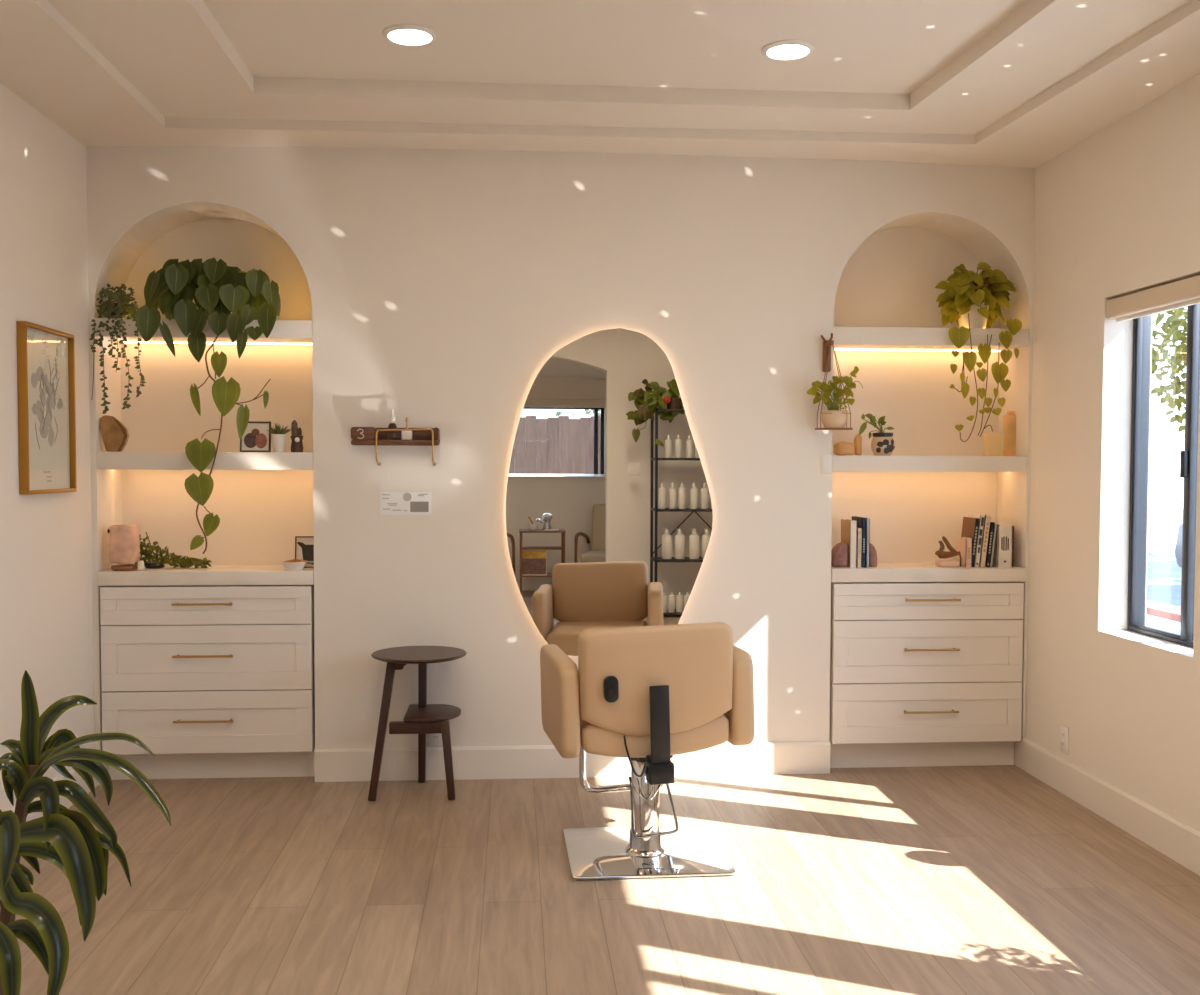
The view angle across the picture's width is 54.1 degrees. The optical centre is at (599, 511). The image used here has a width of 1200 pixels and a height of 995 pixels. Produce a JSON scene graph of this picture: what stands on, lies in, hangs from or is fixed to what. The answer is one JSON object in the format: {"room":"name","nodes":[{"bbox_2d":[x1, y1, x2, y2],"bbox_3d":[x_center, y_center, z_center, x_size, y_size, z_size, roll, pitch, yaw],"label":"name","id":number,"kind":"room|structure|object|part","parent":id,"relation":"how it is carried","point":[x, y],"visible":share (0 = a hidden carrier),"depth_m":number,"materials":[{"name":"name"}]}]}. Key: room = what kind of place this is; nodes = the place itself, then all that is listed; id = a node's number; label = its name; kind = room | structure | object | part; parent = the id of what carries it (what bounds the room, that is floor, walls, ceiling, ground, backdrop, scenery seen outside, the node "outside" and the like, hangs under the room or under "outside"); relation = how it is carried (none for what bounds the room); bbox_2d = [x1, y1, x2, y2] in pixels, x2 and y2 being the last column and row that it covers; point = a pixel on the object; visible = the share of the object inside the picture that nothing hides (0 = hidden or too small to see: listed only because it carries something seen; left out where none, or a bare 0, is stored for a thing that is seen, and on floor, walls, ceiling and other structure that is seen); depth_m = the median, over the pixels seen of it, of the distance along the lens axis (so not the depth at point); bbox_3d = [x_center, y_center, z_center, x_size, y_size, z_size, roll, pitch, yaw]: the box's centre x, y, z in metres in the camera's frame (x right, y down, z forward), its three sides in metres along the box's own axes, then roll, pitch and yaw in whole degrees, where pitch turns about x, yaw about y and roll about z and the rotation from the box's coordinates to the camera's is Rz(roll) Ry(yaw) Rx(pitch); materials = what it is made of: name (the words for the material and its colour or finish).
{"room":"salon","nodes":[
{"label":"salon","id":0,"kind":"room"},
{"bbox_2d":[0,83,94,811],"bbox_3d":[-2.061,-0.167,2.170,0.150,2.950,6.480,0,2,-4],"label":"wall","id":1,"kind":"structure","parent":0,"point":[46,584],"depth_m":4.54,"materials":[{"name":"beige paint"}]},
{"bbox_2d":[16,321,76,494],"bbox_3d":[-2.144,-0.393,4.570,0.033,0.638,0.483,0,2,-4],"label":"picture frame","id":2,"kind":"object","parent":1,"relation":"attached to","point":[45,355],"visible":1,"depth_m":4.56,"materials":[{"name":"beige paper"}]},
{"bbox_2d":[11,768,98,821],"bbox_3d":[-1.976,1.238,2.151,0.014,0.145,5.978,0,2,-4],"label":"baseboard","id":3,"kind":"structure","parent":1,"relation":"attached to","point":[64,801],"depth_m":4.76,"materials":[{"name":"beige paint"}]},
{"bbox_2d":[86,147,1035,784],"bbox_3d":[-0.107,-0.293,5.470,4.531,2.950,0.480,0,2,-4],"label":"wall","id":4,"kind":"structure","parent":0,"point":[435,287],"depth_m":5.24,"materials":[{"name":"beige paint"}]},
{"bbox_2d":[95,318,311,344],"bbox_3d":[-1.726,-0.805,5.255,0.920,0.083,0.328,0,2,-4],"label":"niche shelf","id":5,"kind":"object","parent":4,"relation":"attached to","point":[284,332],"visible":0.61,"depth_m":5.12,"materials":[{"name":"beige paint"}]},
{"bbox_2d":[89,283,145,413],"bbox_3d":[-2.079,-0.710,5.120,0.235,0.563,0.198,0,2,-4],"label":"trailing plant","id":6,"kind":"object","parent":5,"relation":"on","point":[121,309],"visible":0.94,"depth_m":5.05,"materials":[{"name":"green plant"}]},
{"bbox_3d":[-2.111,-0.875,5.159,0.104,0.072,0.104,0,2,-4],"label":"pot","id":7,"kind":"part","parent":6,"relation":"part of","materials":[{"name":"gold"}]},
{"bbox_2d":[135,257,280,553],"bbox_3d":[-1.698,-0.475,5.187,0.607,1.308,0.318,0,2,-4],"label":"plant","id":8,"kind":"object","parent":5,"relation":"on","point":[194,293],"visible":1,"depth_m":5.06,"materials":[{"name":"green plant"}]},
{"bbox_2d":[97,452,312,469],"bbox_3d":[-1.727,-0.229,5.278,0.920,0.077,0.328,0,2,-4],"label":"niche shelf","id":9,"kind":"object","parent":4,"relation":"attached to","point":[105,460],"visible":0.8,"depth_m":5.12,"materials":[{"name":"beige paint"}]},
{"bbox_2d":[100,415,128,451],"bbox_3d":[-2.114,-0.342,5.123,0.118,0.158,0.038,0,2,-4],"label":"slice","id":10,"kind":"object","parent":9,"relation":"on","point":[115,436],"visible":1,"depth_m":5.11,"materials":[{"name":"brown wood"}]},
{"bbox_2d":[240,421,270,451],"bbox_3d":[-1.521,-0.332,5.199,0.132,0.136,0.044,0,2,-4],"label":"photo frame","id":11,"kind":"object","parent":9,"relation":"on","point":[256,437],"visible":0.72,"depth_m":5.19,"materials":[{"name":"beige paper"}]},
{"bbox_2d":[267,423,290,451],"bbox_3d":[-1.416,-0.330,5.191,0.109,0.132,0.095,0,2,-4],"label":"succulent pot","id":12,"kind":"object","parent":9,"relation":"on","point":[278,434],"visible":0.88,"depth_m":5.17,"materials":[{"name":"white ceramic"}]},
{"bbox_3d":[-1.418,-0.303,5.192,0.062,0.079,0.062,0,2,-4],"label":"pot","id":13,"kind":"part","parent":12,"relation":"part of","materials":[{"name":"white ceramic"}]},
{"bbox_2d":[290,420,302,451],"bbox_3d":[-1.339,-0.335,5.196,0.058,0.142,0.060,0,2,-4],"label":"crystal","id":14,"kind":"object","parent":9,"relation":"on","point":[296,438],"visible":0.91,"depth_m":5.18,"materials":[{"name":"brown stone"}]},
{"bbox_3d":[-1.340,-0.300,5.198,0.058,0.073,0.058,0,2,-4],"label":"pot","id":15,"kind":"part","parent":14,"relation":"part of","materials":[{"name":"brown ceramic"}]},
{"bbox_2d":[351,427,439,465],"bbox_3d":[-0.888,-0.284,5.114,0.374,0.167,0.114,0,2,-4],"label":"wall shelf","id":16,"kind":"object","parent":4,"relation":"attached to","point":[360,435],"visible":1,"depth_m":5.07,"materials":[{"name":"brown wood"}]},
{"bbox_2d":[388,409,396,439],"bbox_3d":[-0.901,-0.380,5.107,0.040,0.135,0.040,0,2,-4],"label":"spray bottle","id":17,"kind":"object","parent":16,"relation":"on","point":[392,435],"visible":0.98,"depth_m":5.09,"materials":[{"name":"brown glass"}]},
{"bbox_3d":[-0.845,-0.282,5.117,0.256,0.162,0.114,0,2,-4],"label":"brass rail","id":18,"kind":"part","parent":16,"relation":"part of","materials":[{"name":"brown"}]},
{"bbox_2d":[402,417,411,439],"bbox_3d":[-0.839,-0.362,5.111,0.044,0.100,0.042,0,2,-4],"label":"oil bottle","id":19,"kind":"object","parent":16,"relation":"on","point":[406,435],"visible":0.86,"depth_m":5.09,"materials":[{"name":"white glass"}]},
{"bbox_2d":[380,492,430,514],"bbox_3d":[-0.857,-0.037,5.181,0.224,0.103,0.006,0,2,-4],"label":"certificate","id":20,"kind":"object","parent":4,"relation":"attached to","point":[391,503],"visible":1,"depth_m":5.18,"materials":[{"name":"white paper"}]},
{"bbox_2d":[429,733,442,745],"bbox_3d":[-0.727,0.981,5.230,0.070,0.115,0.007,0,2,-4],"label":"wall outlet","id":21,"kind":"object","parent":4,"relation":"attached to","point":[434,739],"visible":0.42,"depth_m":5.23,"materials":[{"name":"white plastic"}]},
{"bbox_2d":[433,734,439,739],"bbox_3d":[-0.727,1.001,5.228,0.032,0.028,0.001,0,2,-4],"label":"receptacle","id":22,"kind":"object","parent":21,"relation":"attached to","point":[435,736],"depth_m":5.23,"materials":[{"name":"white plastic"}]},
{"bbox_2d":[314,741,829,781],"bbox_3d":[-0.106,1.119,5.277,2.314,0.145,0.014,0,2,-4],"label":"baseboard","id":23,"kind":"structure","parent":4,"relation":"attached to","point":[812,757],"depth_m":5.26,"materials":[{"name":"beige paint"}]},
{"bbox_2d":[506,328,712,655],"bbox_3d":[0.043,-0.086,5.226,0.921,1.453,0.037,0,2,-4],"label":"wall mirror","id":24,"kind":"object","parent":4,"relation":"attached to","point":[609,514],"visible":0.91,"depth_m":5.21,"materials":[{"name":"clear mirror"}]},
{"bbox_2d":[821,455,831,473],"bbox_3d":[1.023,-0.216,5.309,0.048,0.085,0.008,0,2,-4],"label":"light switch","id":25,"kind":"object","parent":4,"relation":"attached to","point":[826,460],"visible":1,"depth_m":5.31,"materials":[{"name":"white plastic"}]},
{"bbox_2d":[807,333,862,429],"bbox_3d":[1.031,-0.581,5.189,0.194,0.435,0.198,2,3,37],"label":"planter","id":26,"kind":"object","parent":4,"relation":"attached to","point":[836,419],"visible":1,"depth_m":5.20,"materials":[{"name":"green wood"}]},
{"bbox_3d":[1.040,-0.411,5.218,0.117,0.076,0.072,0,2,-4],"label":"pot","id":27,"kind":"part","parent":26,"relation":"part of","materials":[{"name":"white ceramic"}]},
{"bbox_2d":[832,456,1026,471],"bbox_3d":[1.491,-0.226,5.514,0.906,0.071,0.328,0,2,-4],"label":"niche shelf","id":28,"kind":"object","parent":4,"relation":"attached to","point":[839,463],"visible":0.8,"depth_m":5.35,"materials":[{"name":"beige paint"}]},
{"bbox_2d":[834,434,861,455],"bbox_3d":[1.151,-0.311,5.450,0.126,0.101,0.066,0,2,-4],"label":"crystal","id":29,"kind":"object","parent":28,"relation":"on","point":[842,448],"visible":0.99,"depth_m":5.43,"materials":[{"name":"stone"}]},
{"bbox_2d":[859,413,894,455],"bbox_3d":[1.263,-0.354,5.385,0.169,0.192,0.107,0,2,-4],"label":"pot plant","id":30,"kind":"object","parent":28,"relation":"on","point":[882,444],"visible":1,"depth_m":5.36,"materials":[{"name":"green plant"}]},
{"bbox_3d":[1.296,-0.301,5.391,0.104,0.086,0.104,0,2,-4],"label":"pot","id":31,"kind":"part","parent":30,"relation":"part of","materials":[{"name":"beige ceramic"}]},
{"bbox_2d":[983,433,1001,455],"bbox_3d":[1.828,-0.314,5.480,0.076,0.108,0.050,0,2,-4],"label":"candle","id":32,"kind":"object","parent":28,"relation":"on","point":[992,442],"visible":0.93,"depth_m":5.46,"materials":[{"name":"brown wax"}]},
{"bbox_2d":[1003,411,1015,455],"bbox_3d":[1.946,-0.368,5.541,0.087,0.212,0.072,0,2,-4],"label":"tower","id":33,"kind":"object","parent":28,"relation":"on","point":[1009,420],"visible":0.57,"depth_m":5.51,"materials":[{"name":"brown wood"}]},
{"bbox_2d":[834,327,1028,351],"bbox_3d":[1.493,-0.805,5.491,0.906,0.083,0.328,0,2,-4],"label":"niche shelf","id":34,"kind":"object","parent":4,"relation":"attached to","point":[845,338],"visible":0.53,"depth_m":5.33,"materials":[{"name":"beige paint"}]},
{"bbox_2d":[935,262,1021,441],"bbox_3d":[1.736,-0.734,5.415,0.383,0.828,0.247,0,2,-4],"label":"pothos plant","id":35,"kind":"object","parent":34,"relation":"on","point":[965,293],"visible":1,"depth_m":5.33,"materials":[{"name":"green plant"}]},
{"bbox_3d":[1.728,-0.897,5.459,0.150,0.114,0.150,0,2,-4],"label":"pot","id":36,"kind":"part","parent":35,"relation":"part of","materials":[{"name":"white ceramic"}]},
{"bbox_2d":[0,765,1199,994],"bbox_3d":[-0.293,1.406,1.369,5.502,0.120,8.800,0,2,-4],"label":"floor","id":37,"kind":"structure","parent":0,"point":[988,879],"depth_m":3.84,"materials":[{"name":"brown wood"}]},
{"bbox_2d":[0,670,170,994],"bbox_3d":[-1.210,0.802,2.290,0.656,1.006,0.615,-1,3,-25],"label":"dracaena plant","id":38,"kind":"object","parent":37,"relation":"on","point":[80,851],"visible":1,"depth_m":2.21,"materials":[{"name":"green plant"}]},
{"bbox_2d":[100,584,314,779],"bbox_3d":[-1.728,0.753,5.290,0.914,0.866,0.376,0,2,-4],"label":"base cabinet","id":39,"kind":"object","parent":37,"relation":"on","point":[216,681],"visible":0.98,"depth_m":5.14,"materials":[{"name":"white paint"}]},
{"bbox_3d":[-1.725,0.400,5.109,0.256,0.010,0.043,0,2,-4],"label":"handle","id":40,"kind":"part","parent":39,"relation":"part of","materials":[{"name":"gold metal"}]},
{"bbox_3d":[-1.726,0.626,5.118,0.256,0.010,0.043,0,2,-4],"label":"handle","id":41,"kind":"part","parent":39,"relation":"part of","materials":[{"name":"gold metal"}]},
{"bbox_3d":[-1.726,0.911,5.130,0.256,0.010,0.043,0,2,-4],"label":"handle","id":42,"kind":"part","parent":39,"relation":"part of","materials":[{"name":"gold metal"}]},
{"bbox_2d":[98,565,313,585],"bbox_3d":[-1.728,0.282,5.291,0.918,0.062,0.340,0,2,-4],"label":"countertop","id":43,"kind":"structure","parent":39,"relation":"on","point":[168,575],"depth_m":5.13,"materials":[{"name":"stone"}]},
{"bbox_2d":[107,524,139,570],"bbox_3d":[-2.087,0.154,5.162,0.118,0.202,0.112,0,2,-4],"label":"salt lamp","id":44,"kind":"object","parent":43,"relation":"on","point":[124,543],"visible":1,"depth_m":5.12,"materials":[{"name":"pink stone"}]},
{"bbox_2d":[138,560,143,570],"bbox_3d":[-2.007,0.234,5.140,0.026,0.044,0.027,0,2,-4],"label":"chunk","id":45,"kind":"object","parent":43,"relation":"on","point":[140,563],"visible":1,"depth_m":5.13,"materials":[{"name":"beige stone"}]},
{"bbox_2d":[135,532,211,568],"bbox_3d":[-1.914,0.168,5.266,0.348,0.195,0.122,0,2,-4],"label":"plant","id":46,"kind":"object","parent":43,"relation":"on","point":[171,559],"visible":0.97,"depth_m":5.25,"materials":[{"name":"green plant"}]},
{"bbox_3d":[-1.999,0.239,5.272,0.084,0.024,0.084,0,2,-4],"label":"dish","id":47,"kind":"part","parent":46,"relation":"part of","materials":[{"name":"grey"}]},
{"bbox_2d":[281,559,313,569],"bbox_3d":[-1.336,0.231,5.200,0.141,0.050,0.112,0,2,-4],"label":"bowl","id":48,"kind":"object","parent":43,"relation":"on","point":[293,564],"visible":1,"depth_m":5.17,"materials":[{"name":"white ceramic"}]},
{"bbox_2d":[295,536,313,567],"bbox_3d":[-1.313,0.180,5.315,0.125,0.142,0.044,0,2,-4],"label":"picture","id":49,"kind":"object","parent":43,"relation":"on","point":[304,545],"visible":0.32,"depth_m":5.31,"materials":[{"name":"beige paper"}]},
{"bbox_2d":[297,542,313,560],"bbox_3d":[-1.317,0.176,5.307,0.101,0.092,0.012,0,2,-4],"label":"print","id":50,"kind":"object","parent":49,"relation":"attached to","point":[305,550],"depth_m":5.31,"materials":[{"name":"grey paper"}]},
{"bbox_3d":[-1.717,0.408,5.135,0.898,0.165,0.021,0,2,-4],"label":"drawer","id":51,"kind":"part","parent":39,"relation":"part of","materials":[{"name":"white paint"}]},
{"bbox_3d":[-1.717,0.637,5.144,0.898,0.285,0.021,0,2,-4],"label":"drawer","id":52,"kind":"part","parent":39,"relation":"part of","materials":[{"name":"white paint"}]},
{"bbox_3d":[-1.718,0.920,5.155,0.898,0.273,0.021,0,2,-4],"label":"drawer","id":53,"kind":"part","parent":39,"relation":"part of","materials":[{"name":"white paint"}]},
{"bbox_2d":[368,646,466,800],"bbox_3d":[-0.772,0.900,5.031,0.406,0.606,0.441,0,2,-4],"label":"side table","id":54,"kind":"object","parent":37,"relation":"on","point":[422,718],"visible":1,"depth_m":4.95,"materials":[{"name":"brown wood"}]},
{"bbox_3d":[-0.913,0.910,4.933,0.149,0.590,0.056,-2,3,-40],"label":"leg","id":55,"kind":"part","parent":54,"relation":"part of","materials":[{"name":"brown wood"}]},
{"bbox_3d":[-0.780,0.902,5.175,0.040,0.584,0.064,0,2,-4],"label":"leg","id":56,"kind":"part","parent":54,"relation":"part of","materials":[{"name":"brown wood"}]},
{"bbox_2d":[404,704,460,722],"bbox_3d":[-0.720,0.869,5.094,0.235,0.019,0.320,0,2,-4],"label":"shelf","id":57,"kind":"object","parent":54,"relation":"attached to","point":[416,713],"depth_m":5.03,"materials":[{"name":"brown wood"}]},
{"bbox_3d":[-0.641,1.043,4.949,0.048,0.327,0.118,-1,3,-28],"label":"leg","id":58,"kind":"part","parent":54,"relation":"part of","materials":[{"name":"brown wood"}]},
{"bbox_2d":[540,622,754,879],"bbox_3d":[0.152,0.798,4.206,0.682,0.864,0.642,0,2,-11],"label":"chair","id":59,"kind":"object","parent":37,"relation":"on","point":[647,696],"visible":1,"depth_m":3.96,"materials":[{"name":"beige leather"}]},
{"bbox_3d":[-0.143,0.656,4.132,0.074,0.328,0.485,0,2,-11],"label":"armrest","id":60,"kind":"part","parent":59,"relation":"part of","materials":[{"name":"beige leather"}]},
{"bbox_3d":[0.162,1.224,4.252,0.572,0.010,0.548,0,2,-4],"label":"plate","id":61,"kind":"part","parent":59,"relation":"part of","materials":[{"name":"silver metal"}]},
{"bbox_3d":[0.156,0.842,4.181,0.201,0.084,0.360,0,2,-11],"label":"seat plate","id":62,"kind":"part","parent":59,"relation":"part of","materials":[{"name":"black metal"}]},
{"bbox_3d":[0.145,0.752,4.223,0.513,0.140,0.525,0,2,-11],"label":"seat","id":63,"kind":"part","parent":59,"relation":"part of","materials":[{"name":"beige leather"}]},
{"bbox_3d":[0.188,0.566,3.965,0.533,0.381,0.115,0,2,-11],"label":"backrest","id":64,"kind":"part","parent":59,"relation":"part of","materials":[{"name":"beige leather"}]},
{"bbox_3d":[0.446,0.636,4.248,0.087,0.328,0.485,0,2,-11],"label":"armrest","id":65,"kind":"part","parent":59,"relation":"part of","materials":[{"name":"beige leather"}]},
{"bbox_2d":[829,582,1023,767],"bbox_3d":[1.490,0.752,5.526,0.900,0.866,0.376,0,2,-4],"label":"base cabinet","id":66,"kind":"object","parent":37,"relation":"on","point":[922,674],"visible":0.99,"depth_m":5.38,"materials":[{"name":"white paint"}]},
{"bbox_3d":[1.500,0.919,5.391,0.884,0.273,0.021,0,2,-4],"label":"drawer","id":67,"kind":"part","parent":66,"relation":"part of","materials":[{"name":"white paint"}]},
{"bbox_3d":[1.501,0.637,5.380,0.884,0.285,0.021,0,2,-4],"label":"drawer","id":68,"kind":"part","parent":66,"relation":"part of","materials":[{"name":"white paint"}]},
{"bbox_2d":[831,562,1025,582],"bbox_3d":[1.490,0.282,5.527,0.904,0.062,0.340,0,2,-4],"label":"countertop","id":69,"kind":"structure","parent":66,"relation":"on","point":[910,571],"depth_m":5.36,"materials":[{"name":"stone"}]},
{"bbox_2d":[831,542,847,566],"bbox_3d":[1.102,0.198,5.437,0.067,0.111,0.090,0,2,-4],"label":"bookend","id":70,"kind":"object","parent":69,"relation":"on","point":[839,552],"visible":0.89,"depth_m":5.39,"materials":[{"name":"stone"}]},
{"bbox_2d":[841,519,856,567],"bbox_3d":[1.155,0.144,5.469,0.027,0.215,0.161,0,2,-4],"label":"book","id":71,"kind":"object","parent":69,"relation":"on","point":[848,527],"visible":0.86,"depth_m":5.39,"materials":[{"name":"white paper"}]},
{"bbox_2d":[852,516,865,566],"bbox_3d":[1.205,0.137,5.482,0.018,0.228,0.172,0,2,-4],"label":"book","id":72,"kind":"object","parent":69,"relation":"on","point":[861,521],"visible":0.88,"depth_m":5.40,"materials":[{"name":"blue paper"}]},
{"bbox_2d":[856,528,861,567],"bbox_3d":[1.185,0.162,5.466,0.022,0.180,0.152,0,2,-4],"label":"book","id":73,"kind":"object","parent":69,"relation":"on","point":[858,530],"visible":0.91,"depth_m":5.39,"materials":[{"name":"beige paper"}]},
{"bbox_2d":[865,518,869,567],"bbox_3d":[1.224,0.139,5.473,0.015,0.226,0.162,0,2,-4],"label":"book","id":74,"kind":"object","parent":69,"relation":"on","point":[867,519],"visible":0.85,"depth_m":5.39,"materials":[{"name":"grey paper"}]},
{"bbox_2d":[869,543,876,566],"bbox_3d":[1.257,0.197,5.474,0.048,0.111,0.090,0,2,-4],"label":"bookend","id":75,"kind":"object","parent":69,"relation":"on","point":[873,555],"visible":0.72,"depth_m":5.43,"materials":[{"name":"stone"}]},
{"bbox_2d":[935,536,961,566],"bbox_3d":[1.612,0.182,5.454,0.126,0.143,0.070,0,2,-4],"label":"bird ornament","id":76,"kind":"object","parent":69,"relation":"on","point":[940,553],"visible":1,"depth_m":5.43,"materials":[{"name":"beige wood"}]},
{"bbox_2d":[957,537,971,567],"bbox_3d":[1.693,0.186,5.464,0.028,0.135,0.112,0,2,-4],"label":"book","id":77,"kind":"object","parent":69,"relation":"on","point":[964,545],"visible":0.97,"depth_m":5.41,"materials":[{"name":"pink paper"}]},
{"bbox_2d":[961,517,979,566],"bbox_3d":[1.724,0.139,5.500,0.043,0.227,0.152,0,2,-4],"label":"book","id":78,"kind":"object","parent":69,"relation":"on","point":[970,527],"visible":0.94,"depth_m":5.44,"materials":[{"name":"brown paper"}]},
{"bbox_2d":[968,513,984,566],"bbox_3d":[1.748,0.130,5.501,0.048,0.244,0.152,0,2,-4],"label":"book","id":79,"kind":"object","parent":69,"relation":"on","point":[981,517],"visible":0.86,"depth_m":5.43,"materials":[{"name":"beige paper"}]},
{"bbox_2d":[979,516,990,566],"bbox_3d":[1.774,0.133,5.503,0.051,0.237,0.152,0,2,-4],"label":"book","id":80,"kind":"object","parent":69,"relation":"on","point":[987,518],"visible":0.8,"depth_m":5.43,"materials":[{"name":"beige paper"}]},
{"bbox_2d":[985,522,994,566],"bbox_3d":[1.797,0.148,5.505,0.041,0.209,0.152,0,2,-4],"label":"book","id":81,"kind":"object","parent":69,"relation":"on","point":[991,531],"visible":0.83,"depth_m":5.43,"materials":[{"name":"black paper"}]},
{"bbox_2d":[990,524,996,566],"bbox_3d":[1.813,0.152,5.508,0.032,0.200,0.150,0,2,-4],"label":"book","id":82,"kind":"object","parent":69,"relation":"on","point":[995,525],"visible":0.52,"depth_m":5.43,"materials":[{"name":"grey paper"}]},
{"bbox_2d":[992,525,999,566],"bbox_3d":[1.825,0.154,5.508,0.030,0.196,0.150,0,2,-4],"label":"book","id":83,"kind":"object","parent":69,"relation":"on","point":[995,548],"visible":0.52,"depth_m":5.43,"materials":[{"name":"brown paper"}]},
{"bbox_2d":[995,524,1012,566],"bbox_3d":[1.864,0.157,5.501,0.067,0.192,0.152,0,2,-4],"label":"book","id":84,"kind":"object","parent":69,"relation":"on","point":[1004,536],"visible":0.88,"depth_m":5.43,"materials":[{"name":"beige paper"}]},
{"bbox_2d":[1012,526,1013,566],"bbox_3d":[1.905,0.157,5.514,0.012,0.190,0.140,0,2,-4],"label":"book","id":85,"kind":"object","parent":69,"relation":"on","point":[1013,526],"visible":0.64,"depth_m":5.45,"materials":[{"name":"brown paper"}]},
{"bbox_3d":[1.502,0.408,5.371,0.884,0.165,0.021,0,2,-4],"label":"drawer","id":86,"kind":"part","parent":66,"relation":"part of","materials":[{"name":"white paint"}]},
{"bbox_3d":[1.507,0.911,5.366,0.256,0.010,0.043,0,2,-4],"label":"handle","id":87,"kind":"part","parent":66,"relation":"part of","materials":[{"name":"gold metal"}]},
{"bbox_3d":[1.508,0.626,5.355,0.256,0.010,0.043,0,2,-4],"label":"handle","id":88,"kind":"part","parent":66,"relation":"part of","materials":[{"name":"gold metal"}]},
{"bbox_3d":[1.508,0.399,5.346,0.256,0.010,0.043,0,2,-4],"label":"handle","id":89,"kind":"part","parent":66,"relation":"part of","materials":[{"name":"gold metal"}]},
{"bbox_2d":[0,0,1199,167],"bbox_3d":[0.198,-1.488,1.315,4.531,0.430,8.650,0,2,-4],"label":"ceiling","id":90,"kind":"structure","parent":0,"point":[1003,83],"depth_m":4.29,"materials":[{"name":"beige paint"}]},
{"bbox_2d":[382,24,436,44],"bbox_3d":[-0.647,-1.621,4.003,0.186,0.011,0.186,0,2,-4],"label":"recessed light","id":91,"kind":"object","parent":90,"relation":"in","point":[406,34],"visible":1,"depth_m":3.99,"materials":[{"name":"white plastic"}]},
{"bbox_2d":[389,30,430,43],"bbox_3d":[-0.647,-1.622,4.003,0.144,0.006,0.144,0,2,-4],"label":"diffuser","id":92,"kind":"object","parent":91,"relation":"attached to","point":[396,36],"depth_m":4.01,"materials":[{"name":"white plastic"}]},
{"bbox_2d":[761,40,814,59],"bbox_3d":[0.661,-1.622,4.137,0.186,0.011,0.186,0,2,-4],"label":"recessed light","id":93,"kind":"object","parent":90,"relation":"in","point":[784,49],"visible":1,"depth_m":4.12,"materials":[{"name":"white plastic"}]},
{"bbox_2d":[767,45,808,57],"bbox_3d":[0.661,-1.624,4.137,0.144,0.006,0.144,0,2,-4],"label":"diffuser","id":94,"kind":"object","parent":93,"relation":"attached to","point":[773,51],"depth_m":4.14,"materials":[{"name":"white plastic"}]},
{"bbox_2d":[1026,74,1199,830],"bbox_3d":[2.370,-0.120,1.303,0.200,2.950,8.200,0,2,-4],"label":"wall","id":95,"kind":"structure","parent":0,"point":[1117,212],"depth_m":4.75,"materials":[{"name":"beige paint"}]},
{"bbox_2d":[1060,725,1068,754],"bbox_3d":[1.991,0.976,5.047,0.007,0.115,0.070,0,2,-4],"label":"wall outlet","id":96,"kind":"object","parent":95,"relation":"attached to","point":[1064,730],"visible":1,"depth_m":5.04,"materials":[{"name":"white plastic"}]},
{"bbox_2d":[1015,738,1199,875],"bbox_3d":[2.174,1.236,2.494,0.014,0.145,6.055,0,2,-4],"label":"baseboard","id":97,"kind":"structure","parent":95,"relation":"attached to","point":[1175,839],"depth_m":4.59,"materials":[{"name":"beige paint"}]},
{"bbox_2d":[1127,303,1199,647],"bbox_3d":[2.189,-0.176,4.412,0.085,1.337,0.667,0,2,-4],"label":"window","id":98,"kind":"structure","parent":95,"relation":"in","point":[1138,466],"depth_m":4.70,"materials":[{"name":"grey metal"}]},
{"bbox_2d":[1106,275,1199,321],"bbox_3d":[2.088,-0.789,4.380,0.082,0.091,0.655,0,2,-4],"label":"roller blind","id":99,"kind":"object","parent":98,"relation":"attached to","point":[1185,292],"visible":1,"depth_m":4.35,"materials":[{"name":"beige fabric"}]},
{"label":"outside","id":100,"kind":"structure","parent":0,"visible":0},
{"bbox_2d":[1146,552,1181,606],"bbox_3d":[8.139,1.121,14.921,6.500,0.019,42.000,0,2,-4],"label":"street","id":101,"kind":"structure","parent":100,"point":[1164,573],"depth_m":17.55,"materials":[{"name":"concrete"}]},
{"bbox_2d":[1175,523,1182,567],"bbox_3d":[8.977,0.414,14.496,1.750,1.426,3.888,0,2,-4],"label":"parked car","id":102,"kind":"object","parent":101,"relation":"on","point":[1178,549],"visible":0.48,"depth_m":16.22,"materials":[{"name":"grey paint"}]},
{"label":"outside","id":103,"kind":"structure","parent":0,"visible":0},
{"bbox_2d":[1147,509,1182,555],"bbox_3d":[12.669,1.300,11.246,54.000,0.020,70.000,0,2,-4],"label":"ground","id":104,"kind":"structure","parent":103,"point":[1163,524],"depth_m":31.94,"materials":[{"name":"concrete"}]},
{"bbox_2d":[1146,600,1180,633],"bbox_3d":[4.610,0.911,14.152,0.310,0.479,19.000,0,2,-4],"label":"wall","id":105,"kind":"structure","parent":104,"relation":"on","point":[1166,617],"depth_m":10.04,"materials":[{"name":"white paint"}]},
{"bbox_2d":[1151,306,1187,431],"bbox_3d":[13.766,-2.409,22.755,6.119,6.499,6.196,0,2,-15],"label":"tree","id":106,"kind":"object","parent":104,"relation":"on","point":[1170,327],"visible":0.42,"depth_m":23.37,"materials":[{"name":"green plant"}]}
]}

